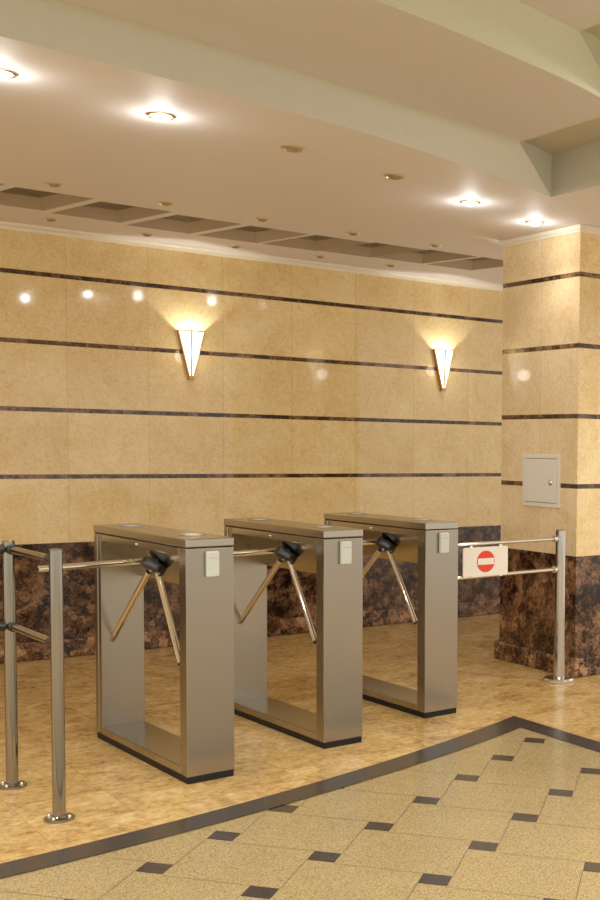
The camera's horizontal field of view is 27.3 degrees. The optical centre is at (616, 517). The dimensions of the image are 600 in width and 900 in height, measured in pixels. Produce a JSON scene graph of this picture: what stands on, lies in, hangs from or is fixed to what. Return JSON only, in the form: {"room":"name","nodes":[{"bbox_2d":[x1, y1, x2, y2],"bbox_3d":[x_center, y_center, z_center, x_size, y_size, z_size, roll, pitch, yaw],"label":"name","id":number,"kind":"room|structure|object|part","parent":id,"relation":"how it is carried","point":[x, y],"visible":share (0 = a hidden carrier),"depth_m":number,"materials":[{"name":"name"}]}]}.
{"room":"lobby","nodes":[
{"label":"lobby","id":0,"kind":"room"},
{"bbox_2d":[0,229,502,544],"bbox_3d":[-4.560,-1.016,7.001,12.500,2.427,0.120,-2,5,-41],"label":"wall","id":1,"kind":"structure","parent":0,"point":[313,392],"depth_m":8.45,"materials":[{"name":"beige stone"}]},
{"bbox_2d":[176,330,204,379],"bbox_3d":[-3.024,-1.159,8.220,0.197,0.345,0.077,-2,5,-41],"label":"wall sconce","id":2,"kind":"object","parent":1,"relation":"attached to","point":[190,341],"visible":1,"depth_m":8.21,"materials":[{"name":"white"}]},
{"bbox_3d":[-3.059,-1.168,8.192,0.090,0.320,0.036,0,4,-17],"label":"glass panel","id":3,"kind":"part","parent":2,"relation":"part of","materials":[{"name":"white glass"}]},
{"bbox_3d":[-3.038,-1.170,8.236,0.188,0.320,0.034,-2,5,-41],"label":"plate","id":4,"kind":"part","parent":2,"relation":"part of","materials":[{"name":"gold metal"}]},
{"bbox_3d":[-2.997,-1.170,8.244,0.030,0.320,0.113,3,4,29],"label":"glass panel","id":5,"kind":"part","parent":2,"relation":"part of","materials":[{"name":"white glass"}]},
{"bbox_2d":[0,599,499,663],"bbox_3d":[-4.534,0.909,7.054,12.500,0.125,0.044,-2,5,-41],"label":"baseboard","id":6,"kind":"structure","parent":1,"relation":"attached to","point":[78,646],"depth_m":8.76,"materials":[{"name":"brown stone"}]},
{"bbox_2d":[0,525,500,643],"bbox_3d":[-4.580,0.582,7.091,12.500,0.773,0.132,-2,5,-41],"label":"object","id":7,"kind":"structure","parent":1,"relation":"attached to","point":[381,589],"depth_m":8.20,"materials":[{"name":"brown stone"}]},
{"bbox_2d":[0,221,502,291],"bbox_3d":[-4.492,-1.852,6.889,12.500,0.042,0.046,-2,5,-41],"label":"crown molding","id":8,"kind":"structure","parent":1,"relation":"attached to","point":[3,225],"depth_m":8.39,"materials":[{"name":"white paint"}]},
{"bbox_2d":[432,349,453,390],"bbox_3d":[-1.434,-1.229,9.626,0.197,0.345,0.077,-2,5,-41],"label":"wall sconce","id":9,"kind":"object","parent":1,"relation":"attached to","point":[442,358],"visible":1,"depth_m":9.61,"materials":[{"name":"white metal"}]},
{"bbox_3d":[-1.469,-1.237,9.597,0.090,0.320,0.036,0,4,-17],"label":"glass panel","id":10,"kind":"part","parent":9,"relation":"part of","materials":[{"name":"white glass"}]},
{"bbox_3d":[-1.448,-1.240,9.642,0.188,0.320,0.034,-2,5,-41],"label":"plate","id":11,"kind":"part","parent":9,"relation":"part of","materials":[{"name":"gold metal"}]},
{"bbox_3d":[-1.407,-1.240,9.649,0.030,0.320,0.113,3,4,29],"label":"glass panel","id":12,"kind":"part","parent":9,"relation":"part of","materials":[{"name":"white glass"}]},
{"bbox_2d":[0,0,599,285],"bbox_3d":[-0.235,-1.848,2.075,12.500,0.650,13.120,-2,5,-41],"label":"ceiling","id":13,"kind":"structure","parent":0,"point":[506,91],"depth_m":5.14,"materials":[{"name":"beige paint"}]},
{"bbox_2d":[0,67,17,78],"bbox_3d":[-2.338,-1.682,4.379,0.124,0.027,0.124,-2,5,-41],"label":"recessed light","id":14,"kind":"object","parent":13,"relation":"in","point":[5,73],"visible":1,"depth_m":4.37,"materials":[{"name":"white"}]},
{"bbox_2d":[0,187,92,210],"bbox_3d":[-3.394,-1.887,6.684,0.679,0.085,0.408,4,4,38],"label":"ceiling vent","id":15,"kind":"object","parent":13,"relation":"in","point":[16,196],"visible":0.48,"depth_m":6.84,"materials":[{"name":"metal"}]},
{"bbox_2d":[0,187,56,197],"bbox_3d":[-3.394,-1.899,6.683,0.364,0.001,0.391,-2,5,-41],"label":"grille","id":16,"kind":"object","parent":15,"relation":"attached to","point":[14,189],"depth_m":6.76,"materials":[{"name":"grey metal"}]},
{"bbox_2d":[43,218,58,221],"bbox_3d":[-3.561,-1.873,7.268,0.090,0.017,0.090,-2,5,-41],"label":"recessed light","id":17,"kind":"object","parent":13,"relation":"in","point":[45,219],"visible":1,"depth_m":7.25,"materials":[{"name":"gold metal"}]},
{"bbox_2d":[45,182,62,186],"bbox_3d":[-3.058,-1.807,6.276,0.090,0.017,0.090,-2,5,-41],"label":"recessed light","id":18,"kind":"object","parent":13,"relation":"in","point":[51,184],"visible":1,"depth_m":6.25,"materials":[{"name":"metal"}]},
{"bbox_2d":[53,201,169,222],"bbox_3d":[-3.079,-1.903,7.029,0.679,0.085,0.408,4,4,38],"label":"ceiling vent","id":19,"kind":"object","parent":13,"relation":"in","point":[106,211],"visible":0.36,"depth_m":7.18,"materials":[{"name":"grey paint"}]},
{"bbox_2d":[85,201,134,209],"bbox_3d":[-3.079,-1.915,7.028,0.364,0.001,0.391,-2,5,-41],"label":"grille","id":20,"kind":"object","parent":19,"relation":"attached to","point":[105,203],"depth_m":7.12,"materials":[{"name":"grey metal"}]},
{"bbox_2d":[140,233,153,236],"bbox_3d":[-3.148,-1.895,7.741,0.090,0.017,0.090,-2,5,-41],"label":"recessed light","id":21,"kind":"object","parent":13,"relation":"in","point":[142,234],"visible":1,"depth_m":7.72,"materials":[{"name":"metal"}]},
{"bbox_2d":[145,111,176,120],"bbox_3d":[-1.942,-1.708,4.922,0.124,0.027,0.124,-2,5,-41],"label":"recessed light","id":22,"kind":"object","parent":13,"relation":"in","point":[158,115],"visible":1,"depth_m":4.90,"materials":[{"name":"white"}]},
{"bbox_2d":[158,201,173,205],"bbox_3d":[-2.626,-1.827,6.729,0.090,0.017,0.090,-2,5,-41],"label":"recessed light","id":23,"kind":"object","parent":13,"relation":"in","point":[164,203],"visible":1,"depth_m":6.71,"materials":[{"name":"metal"}]},
{"bbox_2d":[128,215,239,233],"bbox_3d":[-2.768,-1.919,7.384,0.679,0.085,0.408,4,4,38],"label":"ceiling vent","id":24,"kind":"object","parent":13,"relation":"in","point":[175,223],"visible":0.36,"depth_m":7.54,"materials":[{"name":"metal"}]},
{"bbox_2d":[163,215,203,221],"bbox_3d":[-2.768,-1.932,7.383,0.364,0.001,0.391,-2,5,-41],"label":"grille","id":25,"kind":"object","parent":24,"relation":"attached to","point":[195,219],"depth_m":7.47,"materials":[{"name":"grey metal"}]},
{"bbox_2d":[228,245,241,248],"bbox_3d":[-2.696,-1.913,8.160,0.090,0.017,0.090,-2,5,-41],"label":"recessed light","id":26,"kind":"object","parent":13,"relation":"in","point":[230,246],"visible":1,"depth_m":8.14,"materials":[{"name":"gold metal"}]},
{"bbox_2d":[200,226,307,242],"bbox_3d":[-2.425,-1.933,7.705,0.679,0.085,0.408,4,4,38],"label":"ceiling vent","id":27,"kind":"object","parent":13,"relation":"in","point":[253,234],"visible":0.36,"depth_m":7.86,"materials":[{"name":"metal"}]},
{"bbox_2d":[234,226,270,231],"bbox_3d":[-2.425,-1.946,7.704,0.364,0.001,0.391,-2,5,-41],"label":"grille","id":28,"kind":"object","parent":27,"relation":"attached to","point":[246,227],"depth_m":7.79,"materials":[{"name":"metal"}]},
{"bbox_2d":[255,218,269,221],"bbox_3d":[-2.199,-1.847,7.165,0.090,0.017,0.090,-2,5,-41],"label":"recessed light","id":29,"kind":"object","parent":13,"relation":"in","point":[256,219],"visible":1,"depth_m":7.15,"materials":[{"name":"gold metal"}]},
{"bbox_2d":[280,145,305,152],"bbox_3d":[-1.524,-1.734,5.437,0.116,0.017,0.116,-2,5,-41],"label":"recessed light","id":30,"kind":"object","parent":13,"relation":"in","point":[288,148],"visible":1,"depth_m":5.41,"materials":[{"name":"metal"}]},
{"bbox_2d":[262,235,367,250],"bbox_3d":[-2.082,-1.946,7.998,0.679,0.085,0.408,4,4,38],"label":"ceiling vent","id":31,"kind":"object","parent":13,"relation":"in","point":[314,242],"visible":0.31,"depth_m":8.15,"materials":[{"name":"metal"}]},
{"bbox_2d":[301,235,332,240],"bbox_3d":[-2.081,-1.958,7.997,0.364,0.001,0.391,-2,5,-41],"label":"grille","id":32,"kind":"object","parent":31,"relation":"attached to","point":[313,236],"depth_m":8.09,"materials":[{"name":"grey metal"}]},
{"bbox_2d":[314,255,325,257],"bbox_3d":[-2.192,-1.928,8.538,0.090,0.017,0.090,-2,5,-41],"label":"recessed light","id":33,"kind":"object","parent":13,"relation":"in","point":[316,256],"visible":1,"depth_m":8.51,"materials":[{"name":"gold metal"}]},
{"bbox_2d":[346,232,359,235],"bbox_3d":[-1.732,-1.865,7.592,0.090,0.017,0.090,-2,5,-41],"label":"recessed light","id":34,"kind":"object","parent":13,"relation":"in","point":[348,233],"visible":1,"depth_m":7.57,"materials":[{"name":"gold metal"}]},
{"bbox_2d":[319,242,422,257],"bbox_3d":[-1.744,-1.955,8.250,0.679,0.085,0.408,4,4,38],"label":"ceiling vent","id":35,"kind":"object","parent":13,"relation":"in","point":[374,249],"visible":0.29,"depth_m":8.41,"materials":[{"name":"grey paint"}]},
{"bbox_2d":[356,243,386,247],"bbox_3d":[-1.744,-1.968,8.249,0.364,0.001,0.391,-2,5,-41],"label":"grille","id":36,"kind":"object","parent":35,"relation":"attached to","point":[367,243],"depth_m":8.37,"materials":[{"name":"grey metal"}]},
{"bbox_2d":[385,264,396,266],"bbox_3d":[-1.740,-1.944,8.913,0.090,0.017,0.090,-2,5,-41],"label":"recessed light","id":37,"kind":"object","parent":13,"relation":"in","point":[387,265],"visible":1,"depth_m":8.89,"materials":[{"name":"metal"}]},
{"bbox_2d":[384,173,405,179],"bbox_3d":[-1.145,-1.760,5.971,0.116,0.017,0.116,-2,5,-41],"label":"recessed light","id":38,"kind":"object","parent":13,"relation":"in","point":[393,176],"visible":1,"depth_m":5.95,"materials":[{"name":"gold metal"}]},
{"bbox_2d":[376,249,476,263],"bbox_3d":[-1.406,-1.965,8.502,0.679,0.085,0.408,4,4,38],"label":"ceiling vent","id":39,"kind":"object","parent":13,"relation":"in","point":[423,256],"visible":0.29,"depth_m":8.66,"materials":[{"name":"grey metal"}]},
{"bbox_2d":[412,249,442,253],"bbox_3d":[-1.406,-1.978,8.501,0.364,0.001,0.391,-2,5,-41],"label":"grille","id":40,"kind":"object","parent":39,"relation":"attached to","point":[429,249],"depth_m":8.60,"materials":[{"name":"metal"}]},
{"bbox_2d":[429,244,441,247],"bbox_3d":[-1.256,-1.882,7.998,0.090,0.017,0.090,-2,5,-41],"label":"recessed light","id":41,"kind":"object","parent":13,"relation":"in","point":[430,245],"visible":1,"depth_m":7.98,"materials":[{"name":"gold metal"}]},
{"bbox_2d":[428,257,502,269],"bbox_3d":[-1.064,-1.978,8.798,0.679,0.085,0.408,4,4,38],"label":"ceiling vent","id":42,"kind":"object","parent":13,"relation":"in","point":[481,262],"visible":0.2,"depth_m":8.97,"materials":[{"name":"grey metal"}]},
{"bbox_2d":[459,200,480,205],"bbox_3d":[-0.834,-1.790,6.576,0.124,0.027,0.124,-2,5,-41],"label":"recessed light","id":43,"kind":"object","parent":13,"relation":"in","point":[464,202],"visible":1,"depth_m":6.55,"materials":[{"name":"white glass"}]},
{"bbox_2d":[525,220,544,225],"bbox_3d":[-0.502,-1.818,7.131,0.124,0.027,0.124,-2,5,-41],"label":"recessed light","id":44,"kind":"object","parent":13,"relation":"in","point":[530,222],"visible":1,"depth_m":7.10,"materials":[{"name":"white glass"}]},
{"bbox_2d":[0,613,599,899],"bbox_3d":[-0.283,1.323,2.263,12.500,0.004,13.120,-2,5,-41],"label":"floor","id":45,"kind":"structure","parent":0,"point":[497,797],"depth_m":4.77,"materials":[{"name":"beige tile"}]},
{"bbox_2d":[0,540,74,823],"bbox_3d":[-2.710,0.640,4.289,1.133,1.046,0.683,-2,5,-41],"label":"guard rail","id":46,"kind":"object","parent":45,"relation":"on","point":[54,558],"visible":1,"depth_m":4.44,"materials":[{"name":"metal"}]},
{"bbox_2d":[0,544,4,553],"bbox_3d":[-2.582,0.132,4.748,0.112,0.041,0.041,-2,5,-41],"label":"socket","id":47,"kind":"object","parent":46,"relation":"attached to","point":[2,546],"depth_m":4.77,"materials":[{"name":"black metal"}]},
{"bbox_2d":[0,621,5,630],"bbox_3d":[-2.587,0.453,4.768,0.112,0.041,0.041,-2,5,-41],"label":"socket","id":48,"kind":"object","parent":46,"relation":"attached to","point":[2,623],"depth_m":4.79,"materials":[{"name":"black metal"}]},
{"bbox_3d":[-2.534,0.610,4.826,0.048,1.034,0.048,-2,5,-41],"label":"post","id":49,"kind":"part","parent":46,"relation":"part of","materials":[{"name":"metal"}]},
{"bbox_2d":[5,545,16,554],"bbox_3d":[-2.499,0.132,4.769,0.042,0.041,0.045,-2,5,-41],"label":"socket","id":50,"kind":"object","parent":46,"relation":"attached to","point":[8,548],"depth_m":4.75,"materials":[{"name":"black metal"}]},
{"bbox_2d":[6,621,18,631],"bbox_3d":[-2.504,0.453,4.788,0.042,0.041,0.045,-2,5,-41],"label":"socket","id":51,"kind":"object","parent":46,"relation":"attached to","point":[9,624],"depth_m":4.77,"materials":[{"name":"black metal"}]},
{"bbox_3d":[-2.326,0.146,4.588,0.030,0.030,0.481,-2,5,-44],"label":"rail","id":52,"kind":"part","parent":46,"relation":"part of","materials":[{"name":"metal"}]},
{"bbox_3d":[-2.331,0.466,4.607,0.030,0.030,0.481,-2,5,-44],"label":"rail","id":53,"kind":"part","parent":46,"relation":"part of","materials":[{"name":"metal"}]},
{"bbox_2d":[44,553,48,563],"bbox_3d":[-2.161,0.158,4.417,0.043,0.041,0.055,-2,5,-41],"label":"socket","id":54,"kind":"object","parent":46,"relation":"attached to","point":[46,557],"depth_m":4.41,"materials":[{"name":"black metal"}]},
{"bbox_2d":[45,636,49,646],"bbox_3d":[-2.166,0.479,4.436,0.043,0.041,0.055,-2,5,-41],"label":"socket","id":55,"kind":"object","parent":46,"relation":"attached to","point":[47,640],"depth_m":4.43,"materials":[{"name":"black metal"}]},
{"bbox_3d":[-2.137,0.638,4.413,0.048,1.040,0.048,-2,5,-41],"label":"post","id":56,"kind":"part","parent":46,"relation":"part of","materials":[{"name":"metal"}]},
{"bbox_2d":[36,523,233,784],"bbox_3d":[-2.256,0.589,5.188,0.639,1.054,1.086,-2,5,-44],"label":"turnstile","id":57,"kind":"object","parent":45,"relation":"on","point":[126,556],"visible":1,"depth_m":5.07,"materials":[{"name":"metal"}]},
{"bbox_3d":[-2.323,0.210,5.124,0.029,0.036,0.467,4,5,44],"label":"arm","id":58,"kind":"part","parent":57,"relation":"part of","materials":[{"name":"metal"}]},
{"bbox_3d":[-2.303,0.421,5.464,0.029,0.391,0.469,-2,5,-44],"label":"arm","id":59,"kind":"part","parent":57,"relation":"part of","materials":[{"name":"metal"}]},
{"bbox_3d":[-2.117,1.061,5.371,0.208,0.034,0.904,-2,5,-44],"label":"plate","id":60,"kind":"part","parent":57,"relation":"part of","materials":[{"name":"metal"}]},
{"bbox_3d":[-2.020,0.132,5.085,0.005,0.028,0.445,-2,5,-44],"label":"lock panel","id":61,"kind":"part","parent":57,"relation":"part of","materials":[{"name":"metal"}]},
{"bbox_3d":[-2.102,0.078,5.312,0.215,0.036,1.065,-2,5,-44],"label":"lid","id":62,"kind":"part","parent":57,"relation":"part of","materials":[{"name":"metal"}]},
{"bbox_3d":[-1.991,0.438,5.134,0.029,0.392,0.350,-2,4,-38],"label":"arm","id":63,"kind":"part","parent":57,"relation":"part of","materials":[{"name":"metal"}]},
{"bbox_2d":[224,518,362,748],"bbox_3d":[-1.828,0.560,5.795,0.639,1.054,1.086,-2,5,-44],"label":"turnstile","id":64,"kind":"object","parent":45,"relation":"on","point":[334,554],"visible":0.9,"depth_m":5.66,"materials":[{"name":"metal"}]},
{"bbox_3d":[-1.896,0.180,5.731,0.029,0.036,0.467,4,5,44],"label":"arm","id":65,"kind":"part","parent":64,"relation":"part of","materials":[{"name":"metal"}]},
{"bbox_3d":[-1.876,0.392,6.071,0.029,0.391,0.469,-2,5,-44],"label":"arm","id":66,"kind":"part","parent":64,"relation":"part of","materials":[{"name":"metal"}]},
{"bbox_3d":[-1.690,1.032,5.978,0.208,0.034,0.904,-2,5,-44],"label":"plate","id":67,"kind":"part","parent":64,"relation":"part of","materials":[{"name":"metal"}]},
{"bbox_3d":[-1.675,0.048,5.919,0.215,0.036,1.065,-2,5,-44],"label":"lid","id":68,"kind":"part","parent":64,"relation":"part of","materials":[{"name":"metal"}]},
{"bbox_3d":[-1.592,0.102,5.692,0.005,0.028,0.445,-2,5,-44],"label":"lock panel","id":69,"kind":"part","parent":64,"relation":"part of","materials":[{"name":"metal"}]},
{"bbox_3d":[-1.563,0.408,5.741,0.029,0.392,0.350,-2,4,-38],"label":"arm","id":70,"kind":"part","parent":64,"relation":"part of","materials":[{"name":"metal"}]},
{"bbox_2d":[324,512,458,717],"bbox_3d":[-1.453,0.526,6.447,0.639,1.054,1.086,-2,5,-44],"label":"turnstile","id":71,"kind":"object","parent":45,"relation":"on","point":[432,544],"visible":0.75,"depth_m":6.25,"materials":[{"name":"metal"}]},
{"bbox_3d":[-1.521,0.147,6.383,0.029,0.036,0.467,4,5,44],"label":"arm","id":72,"kind":"part","parent":71,"relation":"part of","materials":[{"name":"metal"}]},
{"bbox_3d":[-1.501,0.359,6.723,0.029,0.391,0.469,-2,5,-44],"label":"arm","id":73,"kind":"part","parent":71,"relation":"part of","materials":[{"name":"metal"}]},
{"bbox_3d":[-1.315,0.998,6.629,0.208,0.034,0.904,-2,5,-44],"label":"plate","id":74,"kind":"part","parent":71,"relation":"part of","materials":[{"name":"metal"}]},
{"bbox_3d":[-1.300,0.015,6.571,0.215,0.036,1.065,-2,5,-44],"label":"lid","id":75,"kind":"part","parent":71,"relation":"part of","materials":[{"name":"metal"}]},
{"bbox_3d":[-1.217,0.069,6.344,0.005,0.028,0.445,-2,5,-44],"label":"lock panel","id":76,"kind":"part","parent":71,"relation":"part of","materials":[{"name":"metal"}]},
{"bbox_3d":[-1.188,0.375,6.393,0.029,0.392,0.350,-2,4,-38],"label":"arm","id":77,"kind":"part","parent":71,"relation":"part of","materials":[{"name":"metal"}]},
{"bbox_2d":[458,529,574,683],"bbox_3d":[-0.692,0.561,6.912,1.106,0.953,0.198,-2,5,-41],"label":"barrier","id":78,"kind":"object","parent":45,"relation":"on","point":[558,677],"visible":0.91,"depth_m":7.18,"materials":[{"name":"metal"}]},
{"bbox_2d":[463,544,507,577],"bbox_3d":[-0.771,0.255,6.794,0.318,0.191,0.016,-2,5,-41],"label":"no entry sign","id":79,"kind":"object","parent":78,"relation":"hanging from","point":[493,560],"visible":1,"depth_m":6.79,"materials":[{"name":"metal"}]},
{"bbox_3d":[-0.743,0.342,6.851,0.962,0.033,0.021,-2,5,-41],"label":"rod","id":80,"kind":"part","parent":78,"relation":"part of","materials":[{"name":"metal"}]},
{"bbox_3d":[-0.740,0.150,6.840,0.962,0.029,0.021,-2,5,-41],"label":"rod","id":81,"kind":"part","parent":78,"relation":"part of","materials":[{"name":"metal"}]},
{"bbox_3d":[-0.352,0.544,7.212,0.078,0.945,0.078,-2,5,-41],"label":"post","id":82,"kind":"part","parent":78,"relation":"part of","materials":[{"name":"metal"}]},
{"bbox_2d":[494,224,599,677],"bbox_3d":[-0.167,-0.440,7.883,0.985,2.850,0.875,-2,5,-41],"label":"column","id":83,"kind":"structure","parent":45,"relation":"on","point":[551,340],"depth_m":7.46,"materials":[{"name":"beige stone"}]},
{"bbox_2d":[522,454,560,507],"bbox_3d":[-0.495,-0.243,7.544,0.026,0.342,0.388,-2,5,-41],"label":"access panel","id":84,"kind":"object","parent":83,"relation":"attached to","point":[541,472],"visible":1,"depth_m":7.53,"materials":[{"name":"metal"}]},
{"bbox_3d":[-0.492,-0.243,7.546,0.014,0.282,0.328,-2,5,-41],"label":"door","id":85,"kind":"part","parent":84,"relation":"part of","materials":[{"name":"white metal"}]},
{"bbox_3d":[-0.146,-1.840,7.800,0.957,0.044,0.847,-2,5,-41],"label":"cornice","id":86,"kind":"part","parent":83,"relation":"part of","materials":[{"name":"white paint"}]}
]}

